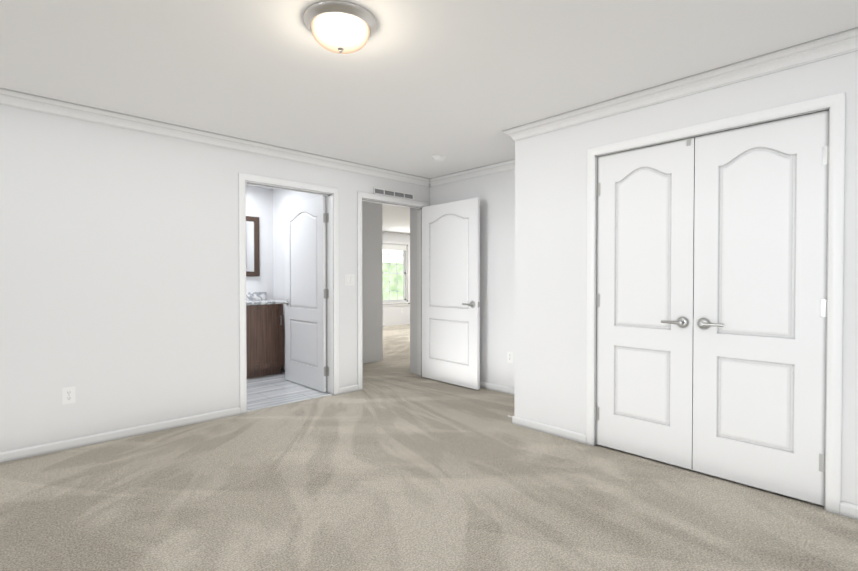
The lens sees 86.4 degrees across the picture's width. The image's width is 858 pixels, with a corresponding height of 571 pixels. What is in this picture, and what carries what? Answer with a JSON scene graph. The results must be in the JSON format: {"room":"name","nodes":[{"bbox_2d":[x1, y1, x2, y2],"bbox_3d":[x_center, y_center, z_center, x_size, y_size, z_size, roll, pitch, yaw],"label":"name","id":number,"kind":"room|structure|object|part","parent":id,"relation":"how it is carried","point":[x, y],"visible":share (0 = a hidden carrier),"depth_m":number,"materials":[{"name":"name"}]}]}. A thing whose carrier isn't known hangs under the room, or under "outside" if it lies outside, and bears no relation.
{"room":"empty bedroom","nodes":[
{"label":"empty bedroom","id":0,"kind":"room"},
{"bbox_2d":[0,105,429,451],"bbox_3d":[-0.298,-0.094,5.355,11.700,2.485,0.115,-1,1,-44],"label":"wall","id":1,"kind":"structure","parent":0,"point":[119,277],"depth_m":3.39,"materials":[{"name":"white paint"}]},
{"bbox_2d":[62,386,75,404],"bbox_3d":[-2.504,0.764,3.176,0.072,0.117,0.007,-1,1,-44],"label":"electrical outlet","id":2,"kind":"object","parent":1,"relation":"attached to","point":[68,395],"visible":1,"depth_m":3.17,"materials":[{"name":"white plastic"}]},
{"bbox_2d":[0,407,240,462],"bbox_3d":[-3.057,1.110,2.649,3.890,0.068,0.013,-1,1,-44],"label":"baseboard","id":3,"kind":"structure","parent":1,"relation":"attached to","point":[10,455],"depth_m":3.34,"materials":[{"name":"paint"}]},
{"bbox_2d":[0,88,427,186],"bbox_3d":[-2.215,-1.208,3.380,6.220,0.085,0.075,-1,1,-44],"label":"crown molding","id":4,"kind":"structure","parent":1,"relation":"attached to","point":[12,98],"depth_m":3.62,"materials":[{"name":"paint"}]},
{"bbox_2d":[238,173,338,413],"bbox_3d":[-1.326,0.068,4.363,1.004,2.107,0.133,-1,1,-44],"label":"door frame","id":5,"kind":"structure","parent":1,"relation":"attached to","point":[242,177],"depth_m":4.54,"materials":[{"name":"paint"}]},
{"bbox_2d":[327,213,328,375],"bbox_3d":[-1.042,0.095,4.702,0.002,1.670,0.035,-1,1,-44],"label":"door hinges","id":6,"kind":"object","parent":5,"relation":"attached to","point":[328,295],"depth_m":4.70,"materials":[{"name":"grey metal"}]},
{"bbox_2d":[283,195,326,392],"bbox_3d":[-1.366,0.086,5.015,0.151,2.030,0.870,-1,1,-44],"label":"bathroom door","id":7,"kind":"structure","parent":1,"relation":"in","point":[305,304],"depth_m":4.95,"materials":[{"name":"paint"}]},
{"bbox_2d":[345,274,354,284],"bbox_3d":[-0.826,-0.059,4.767,0.116,0.115,0.007,-1,1,-44],"label":"switch plate","id":8,"kind":"object","parent":1,"relation":"attached to","point":[349,279],"visible":1,"depth_m":4.76,"materials":[{"name":"white plastic"}]},
{"bbox_2d":[357,192,427,390],"bbox_3d":[-0.422,0.057,5.226,1.024,2.107,0.133,-1,1,-44],"label":"door frame","id":9,"kind":"structure","parent":1,"relation":"attached to","point":[360,195],"depth_m":5.09,"materials":[{"name":"paint"}]},
{"bbox_2d":[373,187,413,199],"bbox_3d":[-0.392,-1.036,5.169,0.585,0.070,0.006,-1,1,-44],"label":"air vent","id":10,"kind":"object","parent":1,"relation":"in","point":[390,193],"visible":1,"depth_m":5.15,"materials":[{"name":"white plastic"}]},
{"bbox_2d":[422,197,479,389],"bbox_3d":[0.223,0.084,5.157,0.151,2.030,0.900,-1,1,-42],"label":"hall door","id":11,"kind":"structure","parent":1,"relation":"in","point":[450,292],"depth_m":5.10,"materials":[{"name":"paint"}]},
{"bbox_2d":[246,185,271,299],"bbox_3d":[-2.692,-0.097,5.597,1.530,2.485,0.100,-1,1,-44],"label":"wall","id":12,"kind":"structure","parent":0,"point":[265,206],"depth_m":6.01,"materials":[{"name":"white paint"}]},
{"bbox_2d":[246,216,259,275],"bbox_3d":[-2.513,-0.500,5.672,0.820,0.770,0.025,-1,1,-44],"label":"mirror","id":13,"kind":"object","parent":12,"relation":"attached to","point":[252,250],"visible":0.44,"depth_m":5.90,"materials":[{"name":"brown wood"}]},
{"bbox_2d":[246,221,253,271],"bbox_3d":[-2.517,-0.500,5.676,0.696,0.646,0.010,-1,1,-44],"label":"mirror glass","id":14,"kind":"object","parent":13,"relation":"attached to","point":[249,224],"depth_m":5.87,"materials":[{"name":"white"}]},
{"bbox_2d":[246,292,265,299],"bbox_3d":[-2.672,0.142,5.531,1.447,0.100,0.021,-1,1,-44],"label":"backsplash","id":15,"kind":"structure","parent":12,"relation":"attached to","point":[249,295],"depth_m":5.92,"materials":[{"name":"grey stone"}]},
{"bbox_2d":[247,369,331,411],"bbox_3d":[-2.031,1.111,4.927,1.580,0.006,1.805,-1,1,-44],"label":"floor","id":16,"kind":"structure","parent":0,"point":[268,391],"depth_m":4.74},
{"bbox_2d":[246,304,283,377],"bbox_3d":[-2.484,0.666,5.338,1.419,0.874,0.569,-1,1,-44],"label":"bathroom vanity","id":17,"kind":"object","parent":16,"relation":"on","point":[264,336],"depth_m":5.49,"materials":[{"name":"brown wood"}]},
{"bbox_2d":[246,300,284,303],"bbox_3d":[-2.485,0.212,5.336,1.447,0.035,0.561,-1,1,-44],"label":"countertop","id":18,"kind":"structure","parent":17,"relation":"on","point":[247,301],"depth_m":5.50,"materials":[{"name":"grey stone"}]},
{"bbox_2d":[272,188,326,369],"bbox_3d":[-1.487,-0.096,5.558,0.100,2.485,1.820,-1,1,-44],"label":"wall","id":19,"kind":"structure","parent":0,"point":[280,197],"depth_m":5.94,"materials":[{"name":"white paint"}]},
{"bbox_2d":[362,201,377,363],"bbox_3d":[-1.207,-0.104,6.184,1.170,2.485,0.100,-1,1,-44],"label":"wall","id":20,"kind":"structure","parent":0,"point":[372,301],"depth_m":6.47,"materials":[{"name":"white paint"}]},
{"bbox_2d":[378,203,382,360],"bbox_3d":[-2.022,-0.128,7.964,0.100,2.485,3.800,-1,1,-44],"label":"wall","id":21,"kind":"structure","parent":0,"point":[380,253],"depth_m":6.60,"materials":[{"name":"white paint"}]},
{"bbox_2d":[382,231,409,326],"bbox_3d":[-3.783,-0.141,9.006,11.700,2.485,0.140,-1,1,-44],"label":"wall","id":22,"kind":"structure","parent":0,"point":[393,315],"depth_m":11.71,"materials":[{"name":"white paint"}]},
{"bbox_2d":[382,241,409,306],"bbox_3d":[-0.901,-0.299,11.720,1.000,1.650,0.190,-1,1,-44],"label":"window","id":23,"kind":"structure","parent":22,"relation":"in","point":[407,271],"depth_m":11.92,"materials":[{"name":"paint"}]},
{"bbox_3d":[-0.925,-0.320,11.745,0.800,1.430,0.060,-1,1,-44],"label":"far window sash","id":24,"kind":"part","parent":23,"relation":"part of","materials":[{"name":"clear glass"}]},
{"bbox_2d":[383,244,405,250],"bbox_3d":[-0.890,-0.969,11.701,0.800,0.130,0.030,-1,1,-44],"label":"window blind","id":25,"kind":"object","parent":23,"relation":"attached to","point":[394,247],"visible":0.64,"depth_m":11.69,"materials":[{"name":"white"}]},
{"bbox_2d":[0,324,857,570],"bbox_3d":[-0.282,1.139,5.355,11.980,0.060,10.280,-1,1,-44],"label":"floor carpet","id":26,"kind":"object","parent":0,"point":[394,464],"visible":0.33,"depth_m":2.42,"materials":[{"name":"beige carpet"}]},
{"bbox_2d":[0,0,857,233],"bbox_3d":[-0.282,-1.316,5.323,11.980,0.080,10.280,-1,1,-44],"label":"ceiling","id":27,"kind":"structure","parent":0,"point":[412,87],"depth_m":2.53,"materials":[{"name":"white paint"}]},
{"bbox_2d":[303,0,376,53],"bbox_3d":[-0.414,-1.161,2.141,0.338,0.146,0.338,-1,1,-44],"label":"ceiling light","id":28,"kind":"object","parent":27,"relation":"attached to","point":[339,27],"visible":1,"depth_m":2.05,"materials":[{"name":"white glass"}]},
{"bbox_3d":[-0.414,-1.159,2.141,0.268,0.094,0.268,-1,1,-44],"label":"glass","id":29,"kind":"part","parent":28,"relation":"part of","materials":[{"name":"white glass"}]},
{"bbox_2d":[432,155,445,161],"bbox_3d":[0.102,-1.245,4.481,0.140,0.040,0.140,-1,1,-44],"label":"smoke detector","id":30,"kind":"object","parent":27,"relation":"attached to","point":[439,158],"visible":0.98,"depth_m":4.44,"materials":[{"name":"white plastic"}]},
{"bbox_2d":[430,169,514,387],"bbox_3d":[0.681,-0.088,4.952,0.120,2.485,1.811,-1,1,-44],"label":"wall","id":31,"kind":"structure","parent":0,"point":[495,193],"depth_m":4.84,"materials":[{"name":"white paint"}]},
{"bbox_2d":[428,159,514,186],"bbox_3d":[0.646,-1.227,4.834,0.075,0.085,1.710,-1,1,-44],"label":"crown molding","id":32,"kind":"structure","parent":31,"relation":"attached to","point":[508,165],"depth_m":5.00,"materials":[{"name":"paint"}]},
{"bbox_2d":[480,381,513,394],"bbox_3d":[0.632,1.081,4.921,0.013,0.068,1.811,-1,1,-44],"label":"baseboard","id":33,"kind":"structure","parent":31,"relation":"attached to","point":[486,385],"depth_m":4.82,"materials":[{"name":"paint"}]},
{"bbox_2d":[507,351,512,362],"bbox_3d":[0.836,0.740,4.708,0.007,0.117,0.072,-1,1,-44],"label":"electrical outlet","id":34,"kind":"object","parent":31,"relation":"attached to","point":[509,357],"visible":1,"depth_m":4.71,"materials":[{"name":"white plastic"}]},
{"bbox_2d":[514,51,857,504],"bbox_3d":[1.829,-0.058,2.619,0.120,2.485,3.150,-1,1,-44],"label":"wall","id":35,"kind":"structure","parent":0,"point":[550,265],"depth_m":3.32,"materials":[{"name":"white paint"}]},
{"bbox_2d":[515,416,585,443],"bbox_3d":[0.922,1.099,3.489,0.013,0.068,0.600,-1,1,-44],"label":"baseboard","id":36,"kind":"structure","parent":35,"relation":"attached to","point":[531,424],"depth_m":3.47,"materials":[{"name":"paint"}]},
{"bbox_2d":[595,137,694,469],"bbox_3d":[1.408,0.112,3.022,0.151,2.030,0.624,-1,1,-44],"label":"closet door","id":37,"kind":"structure","parent":35,"relation":"in","point":[645,297],"depth_m":2.98,"materials":[{"name":"paint"}]},
{"bbox_2d":[502,27,857,140],"bbox_3d":[1.702,-1.198,2.597,0.075,0.085,3.135,-1,1,-44],"label":"crown molding","id":38,"kind":"structure","parent":35,"relation":"attached to","point":[830,46],"depth_m":2.68,"materials":[{"name":"paint"}]},
{"bbox_2d":[586,92,845,514],"bbox_3d":[1.644,0.110,2.815,0.120,2.065,1.275,-1,1,-44],"label":"door frame","id":39,"kind":"structure","parent":35,"relation":"attached to","point":[771,120],"depth_m":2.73,"materials":[{"name":"paint"}]},
{"bbox_2d":[692,110,828,505],"bbox_3d":[1.839,0.118,2.570,0.151,2.030,0.624,-1,1,-44],"label":"closet door","id":40,"kind":"structure","parent":35,"relation":"in","point":[760,291],"depth_m":2.53,"materials":[{"name":"paint"}]},
{"bbox_2d":[840,501,857,519],"bbox_3d":[2.456,1.120,1.882,0.013,0.068,1.135,-1,1,-44],"label":"baseboard","id":41,"kind":"structure","parent":35,"relation":"attached to","point":[847,509],"depth_m":2.27,"materials":[{"name":"paint"}]},
{"label":"outside","id":42,"kind":"structure","parent":0,"visible":0},
{"bbox_2d":[383,262,402,299],"bbox_3d":[-2.728,1.618,14.225,12.000,4.750,0.200,-1,1,-44],"label":"trees","id":43,"kind":"object","parent":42,"point":[393,282],"depth_m":15.49,"materials":[{"name":"green plant"}]}
]}

